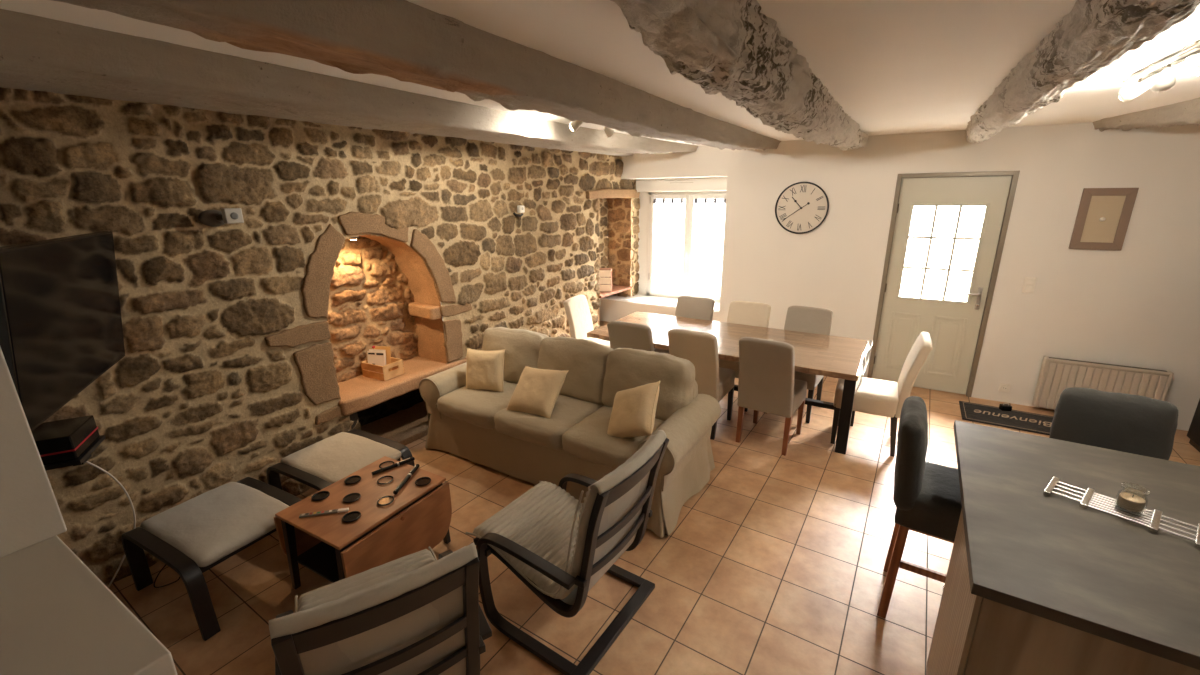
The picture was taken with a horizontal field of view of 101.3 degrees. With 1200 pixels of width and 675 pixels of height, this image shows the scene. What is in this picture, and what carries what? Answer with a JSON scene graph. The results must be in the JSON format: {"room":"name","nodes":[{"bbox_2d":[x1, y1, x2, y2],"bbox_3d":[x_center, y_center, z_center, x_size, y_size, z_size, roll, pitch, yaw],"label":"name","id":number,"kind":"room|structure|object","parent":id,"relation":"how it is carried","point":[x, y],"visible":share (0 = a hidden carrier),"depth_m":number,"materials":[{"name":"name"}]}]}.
{"room":"traditional dwelling","nodes":[
{"label":"traditional dwelling","id":0,"kind":"room"},
{"bbox_2d":[0,347,177,674],"bbox_3d":[-1.983,0.547,0.826,1.420,2.560,1.485,9,19,29],"label":"wall partition","id":1,"kind":"structure","parent":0,"point":[57,617],"depth_m":1.31,"materials":[{"name":"paint"}]},
{"bbox_2d":[0,87,639,585],"bbox_3d":[-2.164,-0.274,3.668,1.204,2.560,9.200,9,19,29],"label":"wall","id":2,"kind":"structure","parent":0,"point":[246,344],"depth_m":3.15,"materials":[{"name":"stone"}]},
{"bbox_2d":[0,231,124,431],"bbox_3d":[-2.281,-0.072,1.979,0.342,0.630,1.030,-9,18,-27],"label":"television","id":3,"kind":"object","parent":2,"relation":"attached to","point":[61,329],"visible":0.87,"depth_m":1.89,"materials":[{"name":"black plastic"}]},
{"bbox_2d":[44,435,105,469],"bbox_3d":[-2.581,0.596,2.392,0.220,0.120,0.360,-9,18,-26],"label":"shelf","id":4,"kind":"object","parent":2,"relation":"attached to","point":[86,455],"visible":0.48,"depth_m":2.29,"materials":[{"name":"black wood"}]},
{"bbox_2d":[32,415,99,464],"bbox_3d":[-2.563,0.489,2.324,0.203,0.120,0.262,-9,18,-26],"label":"box","id":5,"kind":"object","parent":4,"relation":"on","point":[57,441],"visible":0.68,"depth_m":2.28,"materials":[{"name":"black plastic"}]},
{"bbox_2d":[86,461,135,587],"bbox_3d":[-2.600,0.926,2.594,0.035,0.846,0.210,9,19,29],"label":"power cable","id":6,"kind":"object","parent":5,"relation":"hanging from","point":[92,464],"visible":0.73,"depth_m":2.65,"materials":[{"name":"beige plastic"}]},
{"bbox_2d":[198,208,243,226],"bbox_3d":[-2.168,-0.686,2.814,0.138,0.102,0.179,10,19,32],"label":"wall sensor","id":7,"kind":"object","parent":2,"relation":"attached to","point":[213,218],"visible":1,"depth_m":2.81,"materials":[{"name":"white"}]},
{"bbox_2d":[361,357,403,380],"bbox_3d":[-1.831,0.256,4.147,0.265,0.125,0.205,8,18,26],"label":"wooden crate","id":8,"kind":"object","parent":2,"relation":"on","point":[396,365],"visible":0.84,"depth_m":4.08,"materials":[{"name":"brown wood"}]},
{"bbox_2d":[367,351,384,373],"bbox_3d":[-1.875,0.214,4.122,0.150,0.198,0.035,2,16,8],"label":"leaflet","id":9,"kind":"object","parent":8,"relation":"in","point":[374,357],"visible":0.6,"depth_m":4.11,"materials":[{"name":"white paper"}]},
{"bbox_2d":[369,349,385,364],"bbox_3d":[-1.877,0.203,4.153,0.150,0.203,0.036,2,16,8],"label":"leaflet","id":10,"kind":"object","parent":8,"relation":"in","point":[384,351],"visible":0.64,"depth_m":4.14,"materials":[{"name":"white paper"}]},
{"bbox_2d":[372,346,390,370],"bbox_3d":[-1.839,0.184,4.153,0.150,0.238,0.052,2,16,8],"label":"leaflet","id":11,"kind":"object","parent":8,"relation":"in","point":[387,348],"visible":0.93,"depth_m":4.15,"materials":[{"name":"brown paper"}]},
{"bbox_2d":[513,205,524,216],"bbox_3d":[-0.797,-1.244,4.845,0.058,0.107,0.122,14,22,42],"label":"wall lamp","id":12,"kind":"object","parent":2,"relation":"attached to","point":[520,209],"visible":1,"depth_m":4.84,"materials":[{"name":"white plastic"}]},
{"bbox_2d":[599,284,631,297],"bbox_3d":[0.068,-0.644,6.775,0.401,0.030,0.799,10,19,32],"label":"wall shelf","id":13,"kind":"object","parent":2,"relation":"attached to","point":[615,288],"visible":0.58,"depth_m":6.77,"materials":[{"name":"brown wood"}]},
{"bbox_2d":[599,268,611,291],"bbox_3d":[0.007,-0.779,6.650,0.302,0.300,0.188,1,16,5],"label":"wooden crate","id":14,"kind":"object","parent":13,"relation":"on","point":[603,272],"visible":0.52,"depth_m":6.56,"materials":[{"name":"beige wood"}]},
{"bbox_2d":[0,0,1199,145],"bbox_3d":[0.750,-1.109,1.631,8.000,0.120,9.200,9,19,29],"label":"ceiling","id":15,"kind":"structure","parent":0,"point":[892,66],"depth_m":1.96,"materials":[{"name":"white paint"}]},
{"bbox_2d":[0,77,633,156],"bbox_3d":[-1.744,-1.464,3.264,0.647,0.107,7.540,9,19,29],"label":"ceiling beam","id":16,"kind":"structure","parent":15,"relation":"attached to","point":[31,85],"depth_m":2.63,"materials":[{"name":"beige wood"}]},
{"bbox_2d":[0,9,697,153],"bbox_3d":[-1.099,-1.328,2.912,0.631,0.185,7.557,9,19,31],"label":"ceiling beam","id":17,"kind":"structure","parent":15,"relation":"attached to","point":[32,47],"depth_m":2.02,"materials":[{"name":"beige wood"}]},
{"bbox_2d":[52,0,780,150],"bbox_3d":[-0.174,-1.171,2.386,0.550,0.212,7.540,9,19,29],"label":"ceiling beam","id":18,"kind":"structure","parent":15,"relation":"attached to","point":[402,40],"depth_m":1.54,"materials":[{"name":"beige wood"}]},
{"bbox_2d":[570,120,613,136],"bbox_3d":[-0.053,-1.534,3.563,0.100,0.119,0.525,9,19,29],"label":"ceiling spotlight","id":19,"kind":"object","parent":15,"relation":"attached to","point":[574,125],"visible":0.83,"depth_m":3.39,"materials":[{"name":"grey metal"}]},
{"bbox_2d":[610,0,868,150],"bbox_3d":[0.545,-1.036,1.985,0.559,0.274,7.540,9,19,29],"label":"ceiling beam","id":20,"kind":"structure","parent":15,"relation":"attached to","point":[730,48],"depth_m":1.52,"materials":[{"name":"beige wood"}]},
{"bbox_2d":[966,0,1199,142],"bbox_3d":[1.531,-0.909,1.417,0.335,0.225,7.541,9,19,29],"label":"ceiling beam","id":21,"kind":"structure","parent":15,"relation":"attached to","point":[1095,34],"depth_m":1.57,"materials":[{"name":"beige wood"}]},
{"bbox_2d":[1093,97,1199,131],"bbox_3d":[2.596,-0.749,0.816,0.582,0.205,7.565,8,18,27],"label":"ceiling beam","id":22,"kind":"structure","parent":15,"relation":"attached to","point":[1185,112],"depth_m":3.41,"materials":[{"name":"beige wood"}]},
{"bbox_2d":[1119,40,1199,102],"bbox_3d":[2.321,-1.075,1.911,0.109,0.129,1.450,9,19,29],"label":"track light","id":23,"kind":"object","parent":15,"relation":"attached to","point":[1165,80],"visible":1,"depth_m":2.16,"materials":[{"name":"grey metal"}]},
{"bbox_2d":[107,376,1199,674],"bbox_3d":[0.776,1.456,2.374,8.000,0.100,9.200,9,19,29],"label":"floor","id":24,"kind":"structure","parent":0,"point":[775,566],"depth_m":2.69,"materials":[{"name":"tile"}]},
{"bbox_2d":[153,564,179,587],"bbox_3d":[-2.427,1.240,2.756,0.120,0.159,0.283,-11,19,-31],"label":"power cable","id":25,"kind":"object","parent":24,"relation":"on","point":[165,564],"visible":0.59,"depth_m":2.69,"materials":[{"name":"black plastic"}]},
{"bbox_2d":[121,477,301,640],"bbox_3d":[-2.048,1.125,2.686,0.705,0.417,0.598,8,18,26],"label":"footstool","id":26,"kind":"object","parent":24,"relation":"on","point":[191,537],"visible":0.87,"depth_m":2.52,"materials":[{"name":"beige fabric"}]},
{"bbox_2d":[267,429,414,490],"bbox_3d":[-1.711,0.947,3.291,0.705,0.417,0.598,8,18,27],"label":"footstool","id":27,"kind":"object","parent":24,"relation":"on","point":[321,464],"visible":0.77,"depth_m":3.18,"materials":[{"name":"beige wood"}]},
{"bbox_2d":[274,456,451,589],"bbox_3d":[-1.282,1.079,2.758,0.579,0.450,0.680,8,18,28],"label":"coffee table","id":28,"kind":"object","parent":24,"relation":"on","point":[418,518],"visible":0.81,"depth_m":2.61,"materials":[{"name":"brown wood"}]},
{"bbox_2d":[311,491,329,500],"bbox_3d":[-1.521,0.862,2.679,0.088,0.008,0.088,9,19,29],"label":"filter","id":29,"kind":"object","parent":28,"relation":"on","point":[321,495],"visible":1,"depth_m":2.68,"materials":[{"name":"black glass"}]},
{"bbox_2d":[299,508,348,517],"bbox_3d":[-1.421,0.903,2.535,0.230,0.012,0.022,-4,17,-12],"label":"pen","id":30,"kind":"object","parent":28,"relation":"on","point":[341,509],"visible":1,"depth_m":2.53,"materials":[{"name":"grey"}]},
{"bbox_2d":[342,511,360,522],"bbox_3d":[-1.262,0.911,2.500,0.088,0.008,0.088,9,19,29],"label":"filter","id":31,"kind":"object","parent":28,"relation":"on","point":[352,516],"visible":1,"depth_m":2.50,"materials":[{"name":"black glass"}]},
{"bbox_2d":[343,493,360,502],"bbox_3d":[-1.341,0.866,2.658,0.088,0.008,0.088,9,19,29],"label":"filter","id":32,"kind":"object","parent":28,"relation":"on","point":[352,497],"visible":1,"depth_m":2.66,"materials":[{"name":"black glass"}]},
{"bbox_2d":[344,475,360,484],"bbox_3d":[-1.421,0.818,2.827,0.088,0.008,0.088,9,19,29],"label":"filter","id":33,"kind":"object","parent":28,"relation":"on","point":[354,479],"visible":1,"depth_m":2.83,"materials":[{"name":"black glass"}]},
{"bbox_2d":[377,496,393,505],"bbox_3d":[-1.147,0.873,2.630,0.088,0.008,0.088,9,19,29],"label":"filter","id":34,"kind":"object","parent":28,"relation":"on","point":[383,496],"visible":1,"depth_m":2.62,"materials":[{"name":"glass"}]},
{"bbox_2d":[377,475,393,484],"bbox_3d":[-1.232,0.818,2.822,0.088,0.008,0.088,9,19,29],"label":"filter","id":35,"kind":"object","parent":28,"relation":"on","point":[387,475],"visible":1,"depth_m":2.82,"materials":[{"name":"clear glass"}]},
{"bbox_2d":[371,457,414,475],"bbox_3d":[-1.241,0.772,2.959,0.252,0.027,0.025,-15,22,-41],"label":"pen","id":36,"kind":"object","parent":28,"relation":"on","point":[408,460],"visible":1,"depth_m":2.95,"materials":[{"name":"black plastic"}]},
{"bbox_2d":[393,464,419,494],"bbox_3d":[-1.108,0.808,2.825,0.028,0.029,0.286,1,16,5],"label":"pen","id":37,"kind":"object","parent":28,"relation":"on","point":[409,475],"visible":1,"depth_m":2.81,"materials":[{"name":"black plastic"}]},
{"bbox_2d":[415,477,430,485],"bbox_3d":[-1.009,0.821,2.805,0.088,0.008,0.088,9,19,29],"label":"filter","id":38,"kind":"object","parent":28,"relation":"on","point":[422,481],"visible":1,"depth_m":2.81,"materials":[{"name":"black plastic"}]},
{"bbox_2d":[269,543,491,674],"bbox_3d":[-0.815,1.069,1.835,0.662,0.965,0.841,-11,19,-31],"label":"armchair","id":39,"kind":"object","parent":24,"relation":"on","point":[418,613],"visible":1,"depth_m":1.49,"materials":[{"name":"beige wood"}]},
{"bbox_2d":[269,543,477,638],"bbox_3d":[-0.616,0.711,1.399,0.546,0.038,0.076,-11,19,-31],"label":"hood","id":40,"kind":"object","parent":39,"relation":"attached to","point":[362,603],"depth_m":1.36,"materials":[{"name":"beige fabric"}]},
{"bbox_2d":[466,430,668,674],"bbox_3d":[-0.162,0.899,2.399,0.841,0.965,0.662,10,19,33],"label":"armchair","id":41,"kind":"object","parent":24,"relation":"on","point":[558,545],"visible":1,"depth_m":2.26,"materials":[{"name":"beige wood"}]},
{"bbox_2d":[590,430,665,494],"bbox_3d":[0.145,0.511,2.063,0.076,0.038,0.546,10,19,33],"label":"headrest cover","id":42,"kind":"object","parent":41,"relation":"attached to","point":[635,464],"depth_m":2.00,"materials":[{"name":"beige fabric"}]},
{"bbox_2d":[419,327,720,537],"bbox_3d":[-0.293,0.511,3.788,2.253,0.950,0.958,9,19,31],"label":"sofa","id":43,"kind":"object","parent":24,"relation":"on","point":[477,426],"visible":0.76,"depth_m":3.52,"materials":[{"name":"beige fabric"}]},
{"bbox_2d":[437,381,516,428],"bbox_3d":[-0.869,0.505,4.012,0.650,0.204,0.712,9,19,31],"label":"seat cushion","id":44,"kind":"object","parent":43,"relation":"on","point":[457,404],"depth_m":3.79,"materials":[{"name":"beige fabric"}]},
{"bbox_2d":[466,348,504,391],"bbox_3d":[-0.929,0.266,3.971,0.367,0.359,0.186,4,17,14],"label":"throw pillow","id":45,"kind":"object","parent":43,"relation":"on","point":[484,368],"visible":0.98,"depth_m":3.91,"materials":[{"name":"beige fabric"}]},
{"bbox_2d":[482,327,548,383],"bbox_3d":[-0.722,0.169,4.205,0.697,0.505,0.313,9,19,31],"label":"cushion","id":46,"kind":"object","parent":43,"relation":"on","point":[522,347],"depth_m":4.05,"materials":[{"name":"beige fabric"}]},
{"bbox_2d":[507,366,568,418],"bbox_3d":[-0.463,0.394,3.620,0.408,0.299,0.307,8,18,26],"label":"throw pillow","id":47,"kind":"object","parent":43,"relation":"on","point":[537,391],"visible":0.99,"depth_m":3.55,"materials":[{"name":"beige fabric"}]},
{"bbox_2d":[494,394,603,450],"bbox_3d":[-0.354,0.587,3.708,0.649,0.203,0.709,9,19,31],"label":"seat cushion","id":48,"kind":"object","parent":43,"relation":"on","point":[533,431],"depth_m":3.48,"materials":[{"name":"beige fabric"}]},
{"bbox_2d":[537,337,612,403],"bbox_3d":[-0.199,0.254,3.886,0.693,0.514,0.307,9,19,31],"label":"cushion","id":49,"kind":"object","parent":43,"relation":"on","point":[588,362],"depth_m":3.74,"materials":[{"name":"beige fabric"}]},
{"bbox_2d":[562,405,663,469],"bbox_3d":[0.162,0.669,3.401,0.654,0.208,0.709,9,19,31],"label":"seat cushion","id":50,"kind":"object","parent":43,"relation":"on","point":[586,441],"depth_m":3.21,"materials":[{"name":"beige fabric"}]},
{"bbox_2d":[607,381,659,437],"bbox_3d":[0.216,0.486,3.206,0.461,0.410,0.291,12,20,37],"label":"throw pillow","id":51,"kind":"object","parent":43,"relation":"on","point":[633,412],"visible":0.94,"depth_m":3.12,"materials":[{"name":"beige fabric"}]},
{"bbox_2d":[602,348,694,420],"bbox_3d":[0.334,0.343,3.565,0.701,0.494,0.302,9,19,31],"label":"cushion","id":52,"kind":"object","parent":43,"relation":"on","point":[622,368],"depth_m":3.43,"materials":[{"name":"beige fabric"}]},
{"bbox_2d":[563,295,609,346],"bbox_3d":[-0.028,0.046,5.373,0.605,0.955,0.443,7,18,26],"label":"dining chair","id":53,"kind":"object","parent":24,"relation":"on","point":[577,309],"visible":0.3,"depth_m":5.33,"materials":[{"name":"beige fabric"}]},
{"bbox_2d":[607,321,653,350],"bbox_3d":[0.393,0.265,4.604,0.442,0.955,0.603,9,19,30],"label":"dining chair","id":54,"kind":"object","parent":24,"relation":"on","point":[622,334],"visible":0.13,"depth_m":4.27,"materials":[{"name":"grey fabric"}]},
{"bbox_2d":[654,296,714,353],"bbox_3d":[0.890,0.086,5.204,0.443,0.955,0.603,10,19,32],"label":"dining chair","id":55,"kind":"object","parent":24,"relation":"on","point":[702,308],"visible":0.12,"depth_m":5.25,"materials":[{"name":"grey fabric"}]},
{"bbox_2d":[668,329,734,439],"bbox_3d":[0.892,0.342,4.321,0.444,0.955,0.603,10,19,31],"label":"dining chair","id":56,"kind":"object","parent":24,"relation":"on","point":[700,348],"visible":0.56,"depth_m":4.05,"materials":[{"name":"beige fabric"}]},
{"bbox_2d":[587,312,868,453],"bbox_3d":[1.141,0.349,4.654,2.330,0.750,1.056,9,19,30],"label":"dining table","id":57,"kind":"object","parent":24,"relation":"on","point":[840,357],"visible":0.69,"depth_m":4.28,"materials":[{"name":"brown wood"}]},
{"bbox_2d":[854,340,872,393],"bbox_3d":[1.541,0.122,4.326,1.450,0.152,1.043,9,19,30],"label":"tablecloth","id":58,"kind":"object","parent":57,"relation":"on","point":[870,346],"visible":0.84,"depth_m":3.79,"materials":[{"name":"fabric"}]},
{"bbox_2d":[719,301,770,411],"bbox_3d":[1.390,0.160,4.929,0.443,0.955,0.604,10,19,32],"label":"dining chair","id":59,"kind":"object","parent":24,"relation":"on","point":[740,312],"visible":0.19,"depth_m":4.97,"materials":[{"name":"beige fabric"}]},
{"bbox_2d":[736,337,806,455],"bbox_3d":[1.417,0.413,4.057,0.445,0.955,0.605,11,20,34],"label":"dining chair","id":60,"kind":"object","parent":24,"relation":"on","point":[767,383],"visible":1,"depth_m":3.85,"materials":[{"name":"grey fabric"}]},
{"bbox_2d":[764,306,832,422],"bbox_3d":[1.888,0.228,4.680,0.446,0.955,0.604,10,19,33],"label":"dining chair","id":61,"kind":"object","parent":24,"relation":"on","point":[815,320],"visible":0.29,"depth_m":4.71,"materials":[{"name":"grey fabric"}]},
{"bbox_2d":[830,332,932,456],"bbox_3d":[2.271,0.414,4.024,0.602,0.955,0.444,8,18,28],"label":"dining chair","id":62,"kind":"object","parent":24,"relation":"on","point":[879,397],"visible":0.84,"depth_m":3.87,"materials":[{"name":"beige fabric"}]},
{"bbox_2d":[877,396,961,617],"bbox_3d":[1.639,0.854,2.346,0.484,1.054,0.439,10,19,32],"label":"bar stool","id":63,"kind":"object","parent":24,"relation":"on","point":[926,495],"visible":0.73,"depth_m":2.22,"materials":[{"name":"grey fabric"}]},
{"bbox_2d":[959,401,1052,435],"bbox_3d":[3.795,0.747,4.510,0.800,0.013,0.480,9,19,31],"label":"door mat","id":64,"kind":"object","parent":24,"relation":"on","point":[991,415],"visible":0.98,"depth_m":4.52,"materials":[{"name":"black"}]},
{"bbox_2d":[999,403,1011,410],"bbox_3d":[3.856,0.657,4.676,0.080,0.069,0.060,2,16,10],"label":"door stop","id":65,"kind":"object","parent":64,"relation":"on","point":[1004,407],"visible":1,"depth_m":4.66,"materials":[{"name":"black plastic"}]},
{"bbox_2d":[927,420,1199,674],"bbox_3d":[2.170,1.130,1.616,1.750,0.920,1.270,10,19,31],"label":"kitchen island","id":66,"kind":"object","parent":24,"relation":"on","point":[1037,583],"visible":1,"depth_m":1.54,"materials":[{"name":"grey concrete"}]},
{"bbox_2d":[1043,477,1199,547],"bbox_3d":[1.842,0.608,1.741,0.156,0.016,0.390,-13,20,-37],"label":"trivet","id":67,"kind":"object","parent":66,"relation":"on","point":[1154,524],"visible":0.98,"depth_m":1.73,"materials":[{"name":"silver metal"}]},
{"bbox_2d":[1115,482,1149,513],"bbox_3d":[1.859,0.561,1.717,0.076,0.084,0.076,9,19,29],"label":"candle jar","id":68,"kind":"object","parent":67,"relation":"on","point":[1128,501],"visible":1,"depth_m":1.71,"materials":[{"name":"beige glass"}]},
{"bbox_2d":[1049,387,1178,459],"bbox_3d":[2.464,0.826,2.414,0.439,1.054,0.484,10,19,31],"label":"bar stool","id":69,"kind":"object","parent":24,"relation":"on","point":[1129,423],"visible":0.24,"depth_m":2.41,"materials":[{"name":"grey fabric"}]},
{"bbox_2d":[1187,399,1199,451],"bbox_3d":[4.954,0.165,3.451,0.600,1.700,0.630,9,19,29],"label":"chair","id":70,"kind":"object","parent":24,"relation":"on","point":[1193,433],"visible":1,"depth_m":3.98,"materials":[{"name":"black metal"}]},
{"bbox_2d":[599,122,1199,430],"bbox_3d":[2.910,-0.855,5.499,8.000,2.560,0.620,9,19,29],"label":"wall","id":71,"kind":"structure","parent":0,"point":[1137,305],"depth_m":4.56,"materials":[{"name":"beige paint"}]},
{"bbox_2d":[620,177,726,310],"bbox_3d":[0.927,-1.268,6.565,1.630,1.800,0.510,9,19,29],"label":"window","id":72,"kind":"structure","parent":71,"relation":"in","point":[688,189],"depth_m":6.70,"materials":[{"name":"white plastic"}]},
{"bbox_2d":[653,199,684,202],"bbox_3d":[0.920,-1.252,6.766,0.465,1.257,0.021,9,19,29],"label":"curtain","id":73,"kind":"object","parent":72,"relation":"hanging from","point":[654,200],"visible":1,"depth_m":6.56,"materials":[{"name":"white fabric"}]},
{"bbox_2d":[693,199,725,202],"bbox_3d":[1.424,-1.174,6.479,0.465,1.257,0.021,9,19,29],"label":"curtain","id":74,"kind":"object","parent":72,"relation":"hanging from","point":[696,200],"visible":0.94,"depth_m":6.32,"materials":[{"name":"white fabric"}]},
{"bbox_2d":[775,182,828,233],"bbox_3d":[2.200,-1.414,5.375,0.552,0.552,0.028,9,19,29],"label":"wall clock","id":75,"kind":"object","parent":71,"relation":"attached to","point":[802,207],"visible":1,"depth_m":5.37,"materials":[{"name":"beige"}]},
{"bbox_2d":[867,171,1019,396],"bbox_3d":[3.388,-0.507,4.980,0.945,2.210,0.164,9,19,29],"label":"door","id":76,"kind":"structure","parent":71,"relation":"in","point":[956,329],"depth_m":4.95,"materials":[{"name":"white wood"}]},
{"bbox_2d":[998,383,1010,392],"bbox_3d":[3.991,0.498,4.850,0.084,0.084,0.015,9,19,29],"label":"wall outlet","id":77,"kind":"object","parent":71,"relation":"attached to","point":[1003,387],"visible":1,"depth_m":4.85,"materials":[{"name":"white plastic"}]},
{"bbox_2d":[1022,277,1036,292],"bbox_3d":[3.983,-0.486,4.563,0.084,0.150,0.017,9,19,29],"label":"light switch","id":78,"kind":"object","parent":71,"relation":"attached to","point":[1029,282],"visible":1,"depth_m":4.56,"materials":[{"name":"white plastic"}]},
{"bbox_2d":[1032,356,1173,409],"bbox_3d":[4.511,0.465,4.459,0.826,0.490,0.120,9,19,29],"label":"radiator","id":79,"kind":"object","parent":71,"relation":"attached to","point":[1056,375],"visible":0.65,"depth_m":4.40,"materials":[{"name":"beige metal"}]},
{"bbox_2d":[1049,357,1166,371],"bbox_3d":[4.504,0.250,4.387,0.774,0.024,0.060,9,19,29],"label":"grille","id":80,"kind":"object","parent":79,"relation":"attached to","point":[1052,360],"depth_m":4.39,"materials":[{"name":"white metal"}]},
{"bbox_2d":[1068,188,1138,250],"bbox_3d":[4.297,-1.010,4.205,0.336,0.514,0.032,9,19,29],"label":"picture frame","id":81,"kind":"object","parent":71,"relation":"attached to","point":[1103,216],"visible":1,"depth_m":4.20,"materials":[{"name":"brown"}]},
{"label":"outside","id":82,"kind":"structure","parent":0,"visible":0},
{"bbox_2d":[654,234,979,300],"bbox_3d":[9.292,-2.383,15.699,16.000,0.200,23.460,9,19,29],"label":"ground","id":83,"kind":"structure","parent":82,"point":[707,252],"depth_m":14.29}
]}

